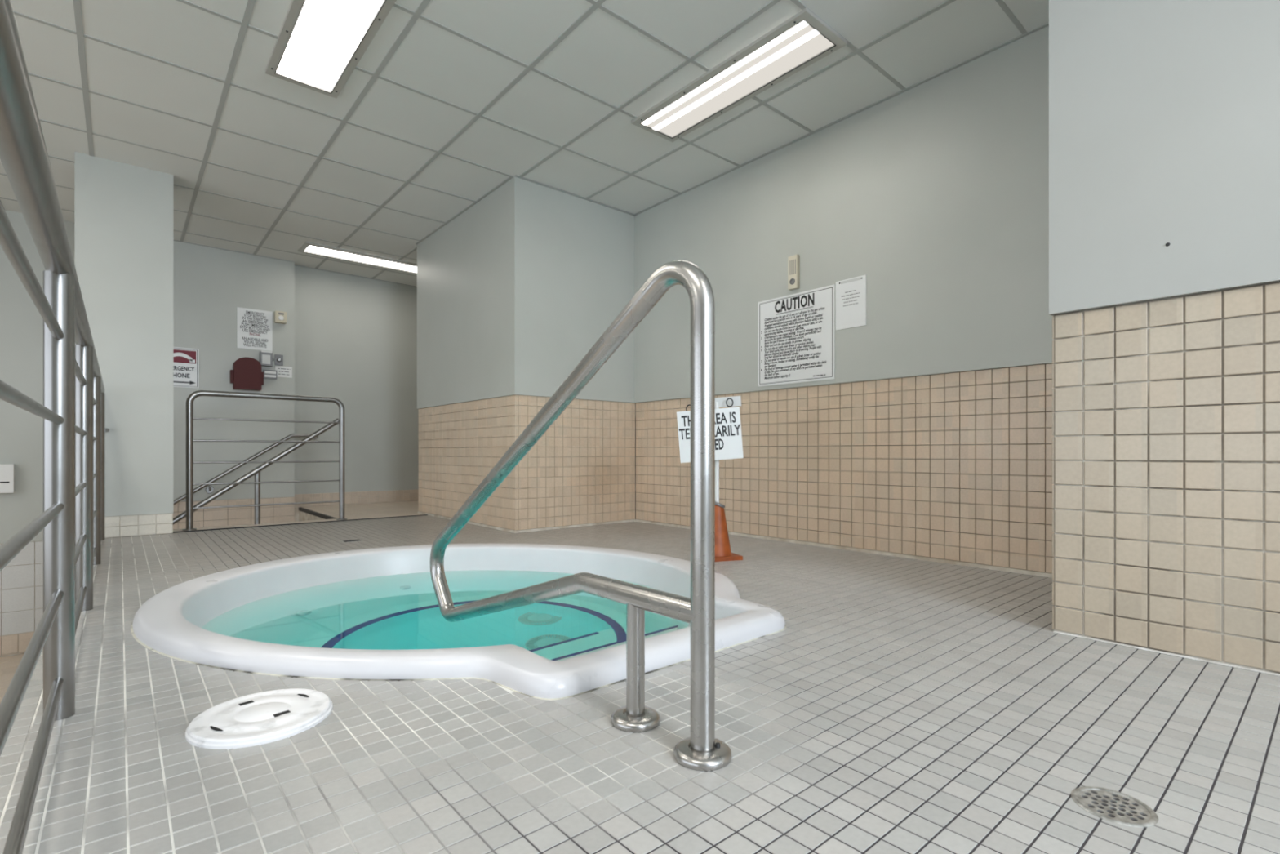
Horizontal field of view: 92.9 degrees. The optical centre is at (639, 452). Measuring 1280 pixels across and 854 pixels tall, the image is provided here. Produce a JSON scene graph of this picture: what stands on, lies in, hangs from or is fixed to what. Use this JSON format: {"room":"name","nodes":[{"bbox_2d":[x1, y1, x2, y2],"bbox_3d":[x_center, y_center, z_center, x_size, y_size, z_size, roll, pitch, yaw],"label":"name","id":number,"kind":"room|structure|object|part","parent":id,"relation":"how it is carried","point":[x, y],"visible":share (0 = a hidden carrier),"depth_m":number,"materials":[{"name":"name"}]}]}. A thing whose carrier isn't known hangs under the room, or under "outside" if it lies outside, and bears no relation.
{"room":"indoor hot tub room","nodes":[
{"label":"indoor hot tub room","id":0,"kind":"room"},
{"bbox_2d":[0,653,23,703],"bbox_3d":[-3.276,1.778,-0.170,4.800,0.103,10.800,0,0,-41],"label":"floor","id":1,"kind":"structure","parent":0,"point":[9,664],"depth_m":4.82,"materials":[{"name":"beige tile"}]},
{"bbox_2d":[74,151,173,516],"bbox_3d":[-3.752,-0.810,4.436,0.535,2.520,0.300,0,0,-41],"label":"wall column","id":2,"kind":"structure","parent":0,"point":[123,213],"depth_m":4.34,"materials":[{"name":"paint"}]},
{"bbox_2d":[105,513,173,537],"bbox_3d":[-3.751,1.090,4.438,0.528,1.280,0.296,0,0,-41],"label":"wall","id":3,"kind":"structure","parent":0,"point":[157,523],"depth_m":4.37,"materials":[{"name":"beige tile"}]},
{"bbox_2d":[0,209,294,657],"bbox_3d":[-6.230,-0.120,4.607,6.520,3.900,0.300,0,0,-41],"label":"wall","id":4,"kind":"structure","parent":0,"point":[210,284],"depth_m":5.99,"materials":[{"name":"paint"}]},
{"bbox_2d":[0,464,14,493],"bbox_3d":[-5.388,0.222,5.082,0.220,0.240,0.071,0,0,-41],"label":"wall dispenser","id":5,"kind":"object","parent":4,"relation":"attached to","point":[6,471],"visible":1,"depth_m":5.10,"materials":[{"name":"white plastic"}]},
{"bbox_2d":[173,346,199,387],"bbox_3d":[-4.473,-0.825,5.907,0.304,0.384,0.007,0,0,-41],"label":"sign","id":6,"kind":"object","parent":4,"relation":"attached to","point":[185,360],"visible":0.69,"depth_m":5.94,"materials":[{"name":"white plastic"}]},
{"bbox_3d":[-4.472,-0.931,5.905,0.260,0.123,0.001,0,0,-41],"label":"picture panel","id":7,"kind":"part","parent":6,"relation":"part of","materials":[{"name":"red plastic"}]},
{"bbox_2d":[172,496,294,528],"bbox_3d":[-4.156,1.015,6.175,1.150,1.070,0.016,0,0,-41],"label":"baseboard","id":8,"kind":"structure","parent":4,"relation":"attached to","point":[215,517],"depth_m":6.20,"materials":[{"name":"tile"}]},
{"bbox_2d":[173,432,318,505],"bbox_3d":[-4.222,0.320,6.101,1.836,1.072,0.139,0,0,-41],"label":"stair handrail","id":9,"kind":"object","parent":4,"relation":"attached to","point":[210,489],"visible":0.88,"depth_m":6.14,"materials":[{"name":"metal"}]},
{"bbox_3d":[-4.280,0.375,6.049,0.072,0.072,0.012,0,0,-41],"label":"bracket plate","id":10,"kind":"part","parent":9,"relation":"part of","materials":[{"name":"metal"}]},
{"bbox_2d":[230,357,263,391],"bbox_3d":[-4.022,-0.802,6.225,0.286,0.325,0.110,0,0,-41],"label":"phone","id":11,"kind":"object","parent":4,"relation":"attached to","point":[246,374],"visible":1,"depth_m":6.18,"materials":[{"name":"red plastic"}]},
{"bbox_2d":[236,306,272,351],"bbox_3d":[-3.998,-1.273,6.314,0.312,0.416,0.006,0,0,-41],"label":"sign","id":12,"kind":"object","parent":4,"relation":"attached to","point":[254,326],"visible":1,"depth_m":6.31,"materials":[{"name":"white"}]},
{"bbox_2d":[259,351,273,366],"bbox_3d":[-3.902,-0.977,6.358,0.124,0.150,0.064,0,0,-41],"label":"box","id":13,"kind":"object","parent":4,"relation":"attached to","point":[266,359],"visible":0.99,"depth_m":6.33,"materials":[{"name":"grey metal"}]},
{"bbox_2d":[263,368,276,378],"bbox_3d":[-3.886,-0.818,6.390,0.120,0.090,0.037,0,0,-41],"label":"label holder","id":14,"kind":"object","parent":4,"relation":"attached to","point":[268,374],"visible":0.98,"depth_m":6.37,"materials":[{"name":"grey metal"}]},
{"bbox_2d":[275,354,283,365],"bbox_3d":[-3.824,-0.978,6.444,0.076,0.112,0.034,0,0,-41],"label":"switch","id":15,"kind":"object","parent":4,"relation":"attached to","point":[278,358],"visible":1,"depth_m":6.45,"materials":[{"name":"grey metal"}]},
{"bbox_2d":[274,311,286,324],"bbox_3d":[-3.802,-1.425,6.430,0.104,0.116,0.085,0,0,-41],"label":"fire alarm","id":16,"kind":"object","parent":4,"relation":"attached to","point":[280,317],"visible":1,"depth_m":6.40,"materials":[{"name":"beige plastic"}]},
{"bbox_2d":[275,365,292,377],"bbox_3d":[-3.800,-0.858,6.486,0.156,0.116,0.003,0,0,-41],"label":"paper label","id":17,"kind":"object","parent":4,"relation":"attached to","point":[282,371],"visible":1,"depth_m":6.48,"materials":[{"name":"white paper"}]},
{"bbox_2d":[277,368,288,374],"bbox_3d":[-3.799,-0.859,6.485,0.116,0.066,0.001,0,0,-41],"label":"print","id":18,"kind":"object","parent":17,"relation":"attached to","point":[280,371],"depth_m":6.48,"materials":[{"name":"grey paper"}]},
{"bbox_2d":[294,506,298,521],"bbox_3d":[-3.752,1.165,6.614,0.045,1.130,0.130,0,0,-41],"label":"wall","id":19,"kind":"structure","parent":0,"point":[296,508],"depth_m":6.57,"materials":[{"name":"beige tile"}]},
{"bbox_2d":[298,506,336,519],"bbox_3d":[-3.218,0.613,6.038,0.022,0.034,1.440,0,0,-41],"label":"trim","id":20,"kind":"structure","parent":19,"relation":"attached to","point":[303,509],"depth_m":6.00,"materials":[{"name":"grey"}]},
{"bbox_2d":[294,265,418,493],"bbox_3d":[-3.074,-0.170,7.464,2.170,3.800,0.300,0,0,-41],"label":"wall","id":21,"kind":"structure","parent":0,"point":[356,337],"depth_m":7.08,"materials":[{"name":"paint"}]},
{"bbox_2d":[294,488,418,506],"bbox_3d":[-3.049,0.530,7.280,1.970,0.140,0.016,0,0,-41],"label":"baseboard","id":22,"kind":"structure","parent":21,"relation":"attached to","point":[395,495],"depth_m":7.09,"materials":[{"name":"beige tile"}]},
{"bbox_2d":[0,0,1048,287],"bbox_3d":[-1.985,-2.107,1.013,8.900,0.126,11.520,0,0,-41],"label":"ceiling","id":23,"kind":"structure","parent":0,"point":[448,102],"depth_m":3.52,"materials":[{"name":"paint"}]},
{"bbox_2d":[265,0,396,97],"bbox_3d":[-1.462,-2.035,2.892,0.353,0.022,1.275,0,0,-41],"label":"recessed light","id":24,"kind":"object","parent":23,"relation":"in","point":[319,45],"visible":1,"depth_m":3.00,"materials":[{"name":"grey plastic"}]},
{"bbox_2d":[297,241,417,274],"bbox_3d":[-2.874,-2.035,6.437,1.260,0.022,0.340,0,0,-41],"label":"recessed light","id":25,"kind":"object","parent":23,"relation":"in","point":[308,247],"visible":0.8,"depth_m":6.36,"materials":[{"name":"grey plastic"}]},
{"bbox_2d":[631,7,847,142],"bbox_3d":[0.489,-2.035,3.392,0.352,0.022,1.260,0,0,-41],"label":"recessed light","id":26,"kind":"object","parent":23,"relation":"in","point":[802,40],"visible":1,"depth_m":3.28,"materials":[{"name":"grey plastic"}]},
{"bbox_2d":[417,175,635,408],"bbox_3d":[-1.079,-1.249,5.666,1.275,1.642,1.955,0,0,-41],"label":"wall pier","id":27,"kind":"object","parent":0,"point":[513,291],"visible":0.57,"depth_m":4.91,"materials":[{"name":"paint"}]},
{"bbox_2d":[417,395,635,530],"bbox_3d":[-1.075,0.086,5.669,1.266,1.028,1.936,0,0,-41],"label":"wall","id":28,"kind":"structure","parent":0,"point":[581,470],"depth_m":4.96,"materials":[{"name":"tile"}]},
{"bbox_2d":[173,514,427,532],"bbox_3d":[-2.756,0.607,5.173,1.935,0.026,0.022,0,0,-41],"label":"trim","id":29,"kind":"structure","parent":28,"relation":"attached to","point":[422,514],"depth_m":5.05,"materials":[{"name":"grey tile"}]},
{"bbox_2d":[417,511,515,532],"bbox_3d":[-1.559,0.592,5.263,0.018,0.017,1.925,0,0,-41],"label":"baseboard","id":30,"kind":"object","parent":28,"relation":"attached to","point":[418,512],"visible":0.71,"depth_m":5.00,"materials":[{"name":"beige tile"}]},
{"bbox_2d":[513,519,635,533],"bbox_3d":[-0.488,0.592,4.900,1.173,0.017,0.018,0,0,-41],"label":"baseboard","id":31,"kind":"object","parent":28,"relation":"attached to","point":[631,520],"visible":1,"depth_m":4.84,"materials":[{"name":"beige tile"}]},
{"bbox_2d":[0,500,1279,853],"bbox_3d":[-0.123,0.661,2.606,3.600,0.121,10.920,0,0,-41],"label":"floor","id":32,"kind":"structure","parent":0,"point":[901,705],"depth_m":1.26,"materials":[{"name":"tile"}]},
{"bbox_2d":[0,0,109,853],"bbox_3d":[-1.260,0.074,1.329,0.075,1.052,7.657,0,0,-41],"label":"railing","id":33,"kind":"object","parent":32,"relation":"on","point":[72,521],"visible":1,"depth_m":1.35,"materials":[{"name":"metal"}]},
{"bbox_3d":[-1.250,-0.426,1.300,0.052,0.052,7.600,0,0,-41],"label":"rail","id":34,"kind":"part","parent":33,"relation":"part of","materials":[{"name":"metal"}]},
{"bbox_3d":[-1.319,0.098,1.381,0.053,1.005,0.053,0,0,-41],"label":"post","id":35,"kind":"part","parent":33,"relation":"part of","materials":[{"name":"metal"}]},
{"bbox_3d":[-2.119,0.098,2.316,0.053,1.005,0.053,0,0,-41],"label":"post","id":36,"kind":"part","parent":33,"relation":"part of","materials":[{"name":"metal"}]},
{"bbox_3d":[-2.923,0.098,3.257,0.053,1.005,0.053,0,0,-41],"label":"post","id":37,"kind":"part","parent":33,"relation":"part of","materials":[{"name":"metal"}]},
{"bbox_3d":[-3.687,0.098,4.149,0.053,1.005,0.053,0,0,-41],"label":"post","id":38,"kind":"part","parent":33,"relation":"part of","materials":[{"name":"metal"}]},
{"bbox_2d":[172,417,338,524],"bbox_3d":[-3.313,0.261,4.962,1.599,1.132,0.060,0,0,-39],"label":"stair handrail","id":39,"kind":"object","parent":32,"relation":"on","point":[256,472],"visible":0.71,"depth_m":5.05,"materials":[{"name":"metal"}]},
{"bbox_3d":[-3.192,0.380,5.073,0.042,0.440,0.041,0,0,-41],"label":"post","id":40,"kind":"part","parent":39,"relation":"part of","materials":[{"name":"metal"}]},
{"bbox_2d":[185,688,332,749],"bbox_3d":[-0.849,0.592,1.369,0.280,0.020,0.280,0,0,-41],"label":"lid","id":41,"kind":"object","parent":32,"relation":"on","point":[259,718],"visible":1,"depth_m":1.33,"materials":[{"name":"white plastic"}]},
{"bbox_2d":[182,390,347,530],"bbox_3d":[-3.070,0.058,5.059,1.183,1.084,0.090,0,0,-41],"label":"guard rail","id":42,"kind":"object","parent":32,"relation":"on","point":[189,402],"visible":1,"depth_m":5.00,"materials":[{"name":"metal"}]},
{"bbox_2d":[341,539,362,542],"bbox_3d":[-1.946,0.598,4.107,0.124,0.003,0.070,0,0,-41],"label":"floor drain","id":43,"kind":"object","parent":32,"relation":"on","point":[351,540],"visible":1,"depth_m":4.09,"materials":[{"name":"metal"}]},
{"bbox_2d":[130,542,786,700],"bbox_3d":[-0.739,0.893,2.601,2.204,0.693,2.436,0,0,-41],"label":"hot tub","id":44,"kind":"object","parent":32,"relation":"in","point":[169,624],"visible":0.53,"depth_m":1.96,"materials":[{"name":"white plastic"}]},
{"bbox_2d":[201,569,688,660],"bbox_3d":[-0.733,0.970,2.572,1.843,0.580,2.078,0,0,-41],"label":"water","id":45,"kind":"object","parent":44,"relation":"in","point":[398,611],"visible":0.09,"depth_m":2.48,"materials":[{"name":"teal liquid"}]},
{"bbox_2d":[430,260,731,770],"bbox_3d":[-0.296,0.102,1.689,0.114,0.995,1.404,0,0,-41],"label":"grab rail","id":46,"kind":"object","parent":32,"relation":"on","point":[700,751],"visible":1,"depth_m":1.25,"materials":[{"name":"metal"}]},
{"bbox_3d":[-0.010,0.460,1.355,0.041,0.269,0.041,0,0,-41],"label":"stub post","id":47,"kind":"part","parent":46,"relation":"part of","materials":[{"name":"metal"}]},
{"bbox_2d":[715,395,742,561],"bbox_3d":[0.445,0.141,3.450,0.239,0.918,0.210,0,0,-19],"label":"traffic cone","id":48,"kind":"object","parent":32,"relation":"on","point":[722,548],"visible":0.64,"depth_m":3.41,"materials":[{"name":"orange plastic"}]},
{"bbox_2d":[676,397,743,462],"bbox_3d":[0.391,-0.121,3.400,0.373,0.363,0.015,0,0,0],"label":"sign","id":49,"kind":"object","parent":48,"relation":"hanging from","point":[728,437],"visible":0.59,"depth_m":3.40,"materials":[{"name":"white"}]},
{"bbox_2d":[1071,786,1158,827],"bbox_3d":[0.803,0.627,1.032,0.117,0.061,0.117,0,0,-41],"label":"floor drain","id":50,"kind":"object","parent":32,"relation":"in","point":[1151,818],"visible":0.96,"depth_m":1.03,"materials":[{"name":"metal"}]},
{"bbox_2d":[634,26,1054,573],"bbox_3d":[-0.065,-0.735,5.448,0.216,2.670,7.075,0,0,-41],"label":"wall","id":51,"kind":"structure","parent":0,"point":[935,193],"depth_m":3.51,"materials":[{"name":"paint"}]},
{"bbox_2d":[787,254,799,290],"bbox_3d":[1.011,-1.182,4.000,0.032,0.216,0.072,0,0,-41],"label":"fire alarm","id":52,"kind":"object","parent":51,"relation":"attached to","point":[793,261],"visible":1,"depth_m":3.98,"materials":[{"name":"beige plastic"}]},
{"bbox_2d":[758,284,835,386],"bbox_3d":[1.018,-0.750,4.010,0.008,0.588,0.597,0,0,-41],"label":"caution sign","id":53,"kind":"object","parent":51,"relation":"attached to","point":[797,331],"visible":1,"depth_m":3.99,"materials":[{"name":"white"}]},
{"bbox_2d":[635,519,1052,577],"bbox_3d":[1.061,0.592,3.989,0.022,0.017,3.395,0,0,-41],"label":"baseboard","id":54,"kind":"structure","parent":51,"relation":"attached to","point":[907,556],"depth_m":3.53,"materials":[{"name":"beige tile"}]},
{"bbox_2d":[835,275,866,329],"bbox_3d":[1.282,-0.908,3.702,0.008,0.300,0.202,0,0,-41],"label":"paper notice","id":55,"kind":"object","parent":51,"relation":"attached to","point":[851,293],"visible":1,"depth_m":3.70,"materials":[{"name":"white paper"}]},
{"bbox_2d":[841,289,859,306],"bbox_3d":[1.281,-0.938,3.701,0.001,0.084,0.124,0,0,-41],"label":"print","id":56,"kind":"object","parent":55,"relation":"attached to","point":[849,297],"depth_m":3.70,"materials":[{"name":"grey paper"}]},
{"bbox_2d":[1048,0,1279,315],"bbox_3d":[3.155,-1.265,0.892,1.246,1.610,4.055,0,0,-41],"label":"wall","id":57,"kind":"structure","parent":0,"point":[1164,115],"depth_m":1.81,"materials":[{"name":"paint"}]},
{"bbox_2d":[1052,281,1279,673],"bbox_3d":[3.162,0.070,0.895,1.230,1.060,4.051,0,0,-41],"label":"wall","id":58,"kind":"structure","parent":0,"point":[1166,418],"depth_m":1.80,"materials":[{"name":"tile"}]},
{"bbox_2d":[1053,630,1279,675],"bbox_3d":[2.695,0.598,0.493,0.011,0.004,4.045,0,0,-41],"label":"baseboard","id":59,"kind":"structure","parent":58,"relation":"attached to","point":[1054,631],"depth_m":1.80,"materials":[{"name":"beige tile"}]}
]}

